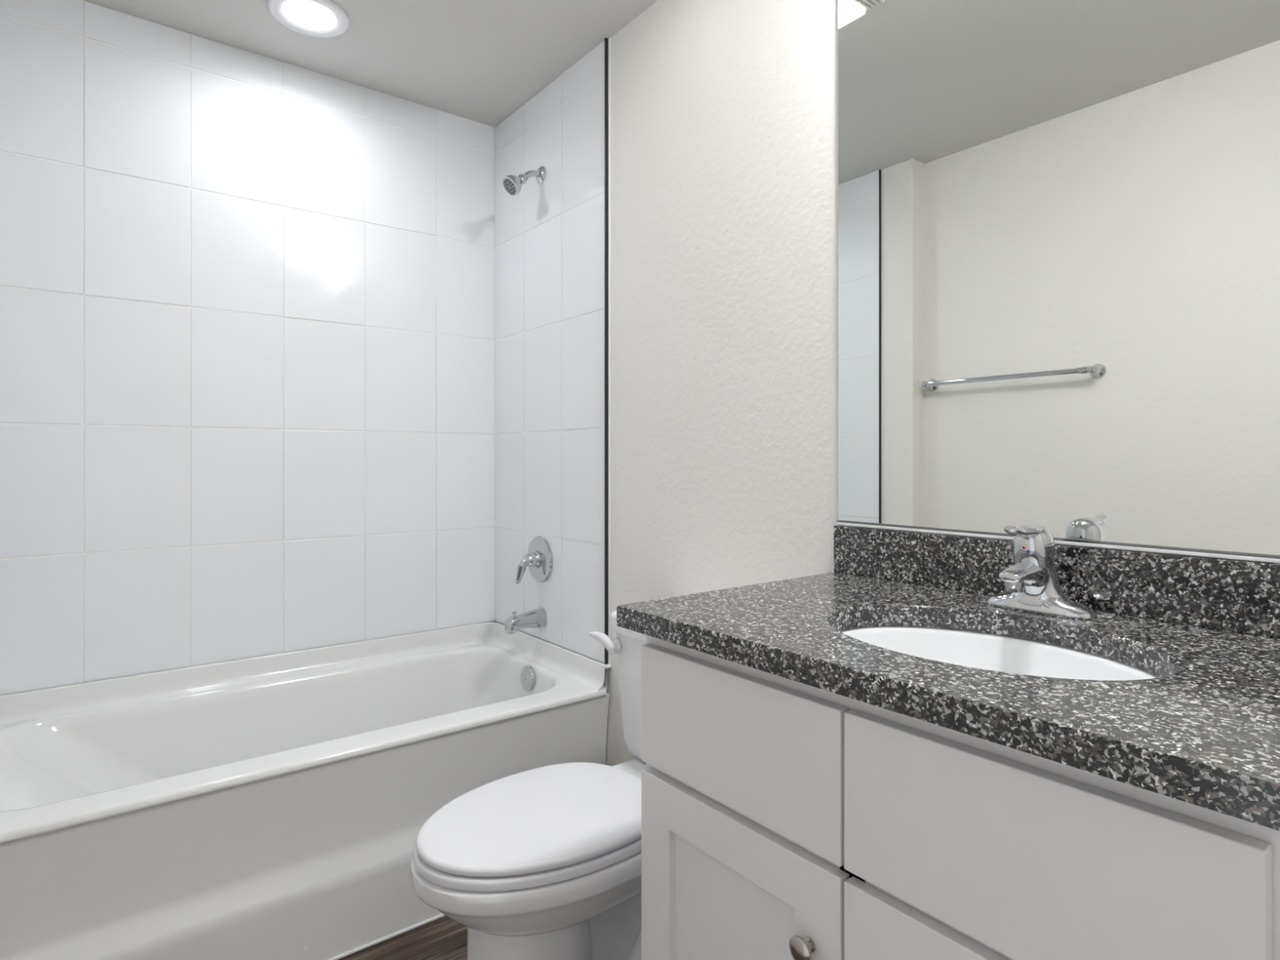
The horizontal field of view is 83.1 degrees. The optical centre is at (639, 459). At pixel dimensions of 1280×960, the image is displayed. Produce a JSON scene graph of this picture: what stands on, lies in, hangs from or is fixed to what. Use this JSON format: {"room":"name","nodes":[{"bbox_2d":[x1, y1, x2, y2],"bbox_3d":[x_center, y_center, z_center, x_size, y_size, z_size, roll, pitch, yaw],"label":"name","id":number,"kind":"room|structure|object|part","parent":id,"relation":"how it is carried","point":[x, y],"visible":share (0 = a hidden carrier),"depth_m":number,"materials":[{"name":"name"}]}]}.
{"room":"bathroom","nodes":[
{"label":"bathroom","id":0,"kind":"room"},
{"bbox_2d":[0,0,495,695],"bbox_3d":[-1.225,-0.051,2.323,1.836,2.442,0.118,0,0,-38],"label":"wall","id":1,"kind":"structure","parent":0,"point":[247,329],"depth_m":2.21,"materials":[{"name":"white tile"}]},
{"bbox_2d":[82,0,657,127],"bbox_3d":[-0.195,-1.299,0.999,1.836,0.054,3.473,0,0,-38],"label":"ceiling","id":2,"kind":"structure","parent":0,"point":[481,61],"depth_m":2.19,"materials":[{"name":"white paint"}]},
{"bbox_2d":[267,0,349,37],"bbox_3d":[-0.944,-1.267,2.065,0.212,0.009,0.212,0,0,-38],"label":"recessed light","id":3,"kind":"object","parent":2,"relation":"in","point":[314,18],"visible":1,"depth_m":2.07,"materials":[{"name":"white glass"}]},
{"bbox_2d":[337,915,466,959],"bbox_3d":[-0.195,1.192,0.999,1.836,0.045,3.473,0,0,-38],"label":"floor","id":4,"kind":"structure","parent":0,"point":[444,938],"depth_m":1.74,"materials":[{"name":"brown wood"}]},
{"bbox_2d":[0,622,611,959],"bbox_3d":[-0.915,0.895,2.007,1.518,0.551,0.762,0,0,-38],"label":"bathtub","id":5,"kind":"object","parent":4,"relation":"on","point":[276,806],"visible":0.92,"depth_m":1.77,"materials":[{"name":"white ceramic"}]},
{"bbox_2d":[0,642,606,844],"bbox_3d":[-0.920,0.862,2.006,1.503,0.346,0.754,0,0,-38],"label":"basin","id":6,"kind":"object","parent":5,"relation":"in","point":[365,749],"depth_m":1.94,"materials":[{"name":"white ceramic"}]},
{"bbox_3d":[-0.373,0.728,2.402,0.021,0.082,0.083,0,0,-38],"label":"overflow plate","id":7,"kind":"part","parent":5,"relation":"part of","materials":[{"name":"silver metal"}]},
{"bbox_2d":[410,609,646,959],"bbox_3d":[-0.096,0.773,1.536,0.809,0.793,0.522,0,0,-38],"label":"toilet","id":8,"kind":"object","parent":4,"relation":"on","point":[544,863],"visible":0.45,"depth_m":1.33,"materials":[{"name":"white ceramic"}]},
{"bbox_3d":[-0.167,0.801,1.452,0.579,0.130,0.390,0,0,-38],"label":"bowl","id":9,"kind":"part","parent":8,"relation":"part of","materials":[{"name":"white ceramic"}]},
{"bbox_3d":[-0.189,0.724,1.435,0.514,0.020,0.378,0,0,-38],"label":"seat","id":10,"kind":"part","parent":8,"relation":"part of","materials":[{"name":"white plastic"}]},
{"bbox_3d":[-0.196,0.703,1.430,0.489,0.018,0.373,0,0,-38],"label":"lid","id":11,"kind":"part","parent":8,"relation":"part of","materials":[{"name":"white plastic"}]},
{"bbox_3d":[-0.097,0.456,1.791,0.078,0.050,0.024,0,0,31],"label":"handle","id":12,"kind":"part","parent":8,"relation":"part of","materials":[{"name":"white plastic"}]},
{"bbox_3d":[-0.063,0.461,1.786,0.016,0.038,0.038,0,0,-38],"label":"flush lever","id":13,"kind":"part","parent":8,"relation":"part of","materials":[{"name":"white plastic"}]},
{"bbox_3d":[0.139,0.402,1.690,0.216,0.050,0.464,0,0,-38],"label":"tank lid","id":14,"kind":"part","parent":8,"relation":"part of","materials":[{"name":"white ceramic"}]},
{"bbox_3d":[0.143,0.580,1.693,0.194,0.306,0.436,0,0,-38],"label":"tank","id":15,"kind":"part","parent":8,"relation":"part of","materials":[{"name":"white ceramic"}]},
{"bbox_2d":[641,635,1279,959],"bbox_3d":[0.446,0.720,1.022,0.576,0.900,0.796,0,0,-38],"label":"vanity cabinet","id":16,"kind":"object","parent":4,"relation":"on","point":[783,818],"visible":0.95,"depth_m":0.81,"materials":[{"name":"white paint"}]},
{"bbox_3d":[0.128,0.393,1.019,0.019,0.187,0.386,0,0,-38],"label":"drawer","id":17,"kind":"part","parent":16,"relation":"part of","materials":[{"name":"white paint"}]},
{"bbox_3d":[0.128,0.777,1.019,0.019,0.553,0.386,0,0,-38],"label":"door","id":18,"kind":"part","parent":16,"relation":"part of","materials":[{"name":"white paint"}]},
{"bbox_3d":[0.201,0.602,0.889,0.026,0.033,0.033,0,0,-38],"label":"knob","id":19,"kind":"part","parent":16,"relation":"part of","materials":[{"name":"silver metal"}]},
{"bbox_3d":[0.367,0.777,0.711,0.019,0.553,0.387,0,0,-38],"label":"door","id":20,"kind":"part","parent":16,"relation":"part of","materials":[{"name":"white paint"}]},
{"bbox_2d":[617,572,1279,831],"bbox_3d":[0.442,0.253,1.025,0.579,0.033,0.818,0,0,-38],"label":"countertop","id":21,"kind":"structure","parent":16,"relation":"on","point":[1204,732],"depth_m":0.79,"materials":[{"name":"stone"}]},
{"bbox_2d":[840,626,1158,680],"bbox_3d":[0.458,0.345,0.972,0.382,0.148,0.486,0,0,-38],"label":"sink","id":22,"kind":"object","parent":21,"relation":"in","point":[979,650],"visible":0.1,"depth_m":1.11,"materials":[{"name":"white ceramic"}]},
{"bbox_2d":[986,524,1097,619],"bbox_3d":[0.596,0.168,1.108,0.132,0.138,0.160,0,0,-38],"label":"bathroom faucet","id":23,"kind":"object","parent":21,"relation":"on","point":[1033,584],"visible":1,"depth_m":1.09,"materials":[{"name":"silver metal"}]},
{"bbox_3d":[0.575,0.110,1.093,0.078,0.024,0.038,0,0,-38],"label":"lever","id":24,"kind":"part","parent":23,"relation":"part of","materials":[{"name":"silver metal"}]},
{"bbox_3d":[0.585,0.179,1.100,0.105,0.054,0.047,0,0,-38],"label":"spout","id":25,"kind":"part","parent":23,"relation":"part of","materials":[{"name":"silver metal"}]},
{"bbox_3d":[0.609,0.133,1.119,0.063,0.064,0.055,0,0,-38],"label":"handle","id":26,"kind":"part","parent":23,"relation":"part of","materials":[{"name":"silver metal"}]},
{"bbox_3d":[0.367,0.393,0.711,0.019,0.187,0.387,0,0,-38],"label":"drawer","id":27,"kind":"part","parent":16,"relation":"part of","materials":[{"name":"white paint"}]},
{"bbox_2d":[494,0,1273,766],"bbox_3d":[0.481,-0.051,1.525,0.122,2.442,3.257,0,0,-38],"label":"wall","id":28,"kind":"structure","parent":0,"point":[666,295],"depth_m":1.96,"materials":[{"name":"white paint"}]},
{"bbox_2d":[502,165,546,196],"bbox_3d":[-0.395,-0.945,2.444,0.141,0.123,0.069,0,0,-38],"label":"shower","id":29,"kind":"object","parent":28,"relation":"attached to","point":[513,184],"visible":1,"depth_m":2.42,"materials":[{"name":"silver metal"}]},
{"bbox_3d":[-0.369,-0.965,2.464,0.076,0.046,0.021,0,0,-38],"label":"arm","id":30,"kind":"part","parent":29,"relation":"part of","materials":[{"name":"silver metal"}]},
{"bbox_2d":[504,608,546,635],"bbox_3d":[-0.391,0.548,2.447,0.131,0.073,0.061,0,0,-38],"label":"tub spout","id":31,"kind":"object","parent":28,"relation":"attached to","point":[535,618],"visible":1,"depth_m":2.43,"materials":[{"name":"silver metal"}]},
{"bbox_3d":[-0.422,0.521,2.423,0.018,0.019,0.018,0,0,-38],"label":"diverter knob","id":32,"kind":"part","parent":31,"relation":"part of","materials":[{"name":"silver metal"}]},
{"bbox_2d":[515,536,552,584],"bbox_3d":[-0.377,0.345,2.465,0.087,0.160,0.158,0,0,-38],"label":"shower valve","id":33,"kind":"object","parent":28,"relation":"attached to","point":[538,558],"visible":1,"depth_m":2.45,"materials":[{"name":"silver metal"}]},
{"bbox_3d":[-0.396,0.378,2.460,0.051,0.094,0.037,0,0,-38],"label":"lever","id":34,"kind":"part","parent":33,"relation":"part of","materials":[{"name":"silver metal"}]},
{"bbox_3d":[-0.349,0.345,2.487,0.015,0.158,0.158,0,0,-38],"label":"plate","id":35,"kind":"part","parent":33,"relation":"part of","materials":[{"name":"silver metal"}]},
{"bbox_2d":[833,524,1279,638],"bbox_3d":[0.663,0.188,1.197,0.018,0.097,0.818,0,0,-38],"label":"backsplash","id":36,"kind":"structure","parent":28,"relation":"attached to","point":[1240,596],"depth_m":1.11,"materials":[{"name":"stone"}]},
{"bbox_2d":[836,0,1279,563],"bbox_3d":[0.667,-0.444,1.200,0.011,1.164,0.815,0,0,-38],"label":"wall mirror","id":37,"kind":"object","parent":28,"relation":"attached to","point":[1059,220],"visible":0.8,"depth_m":1.17,"materials":[{"name":"clear glass"}]}
]}

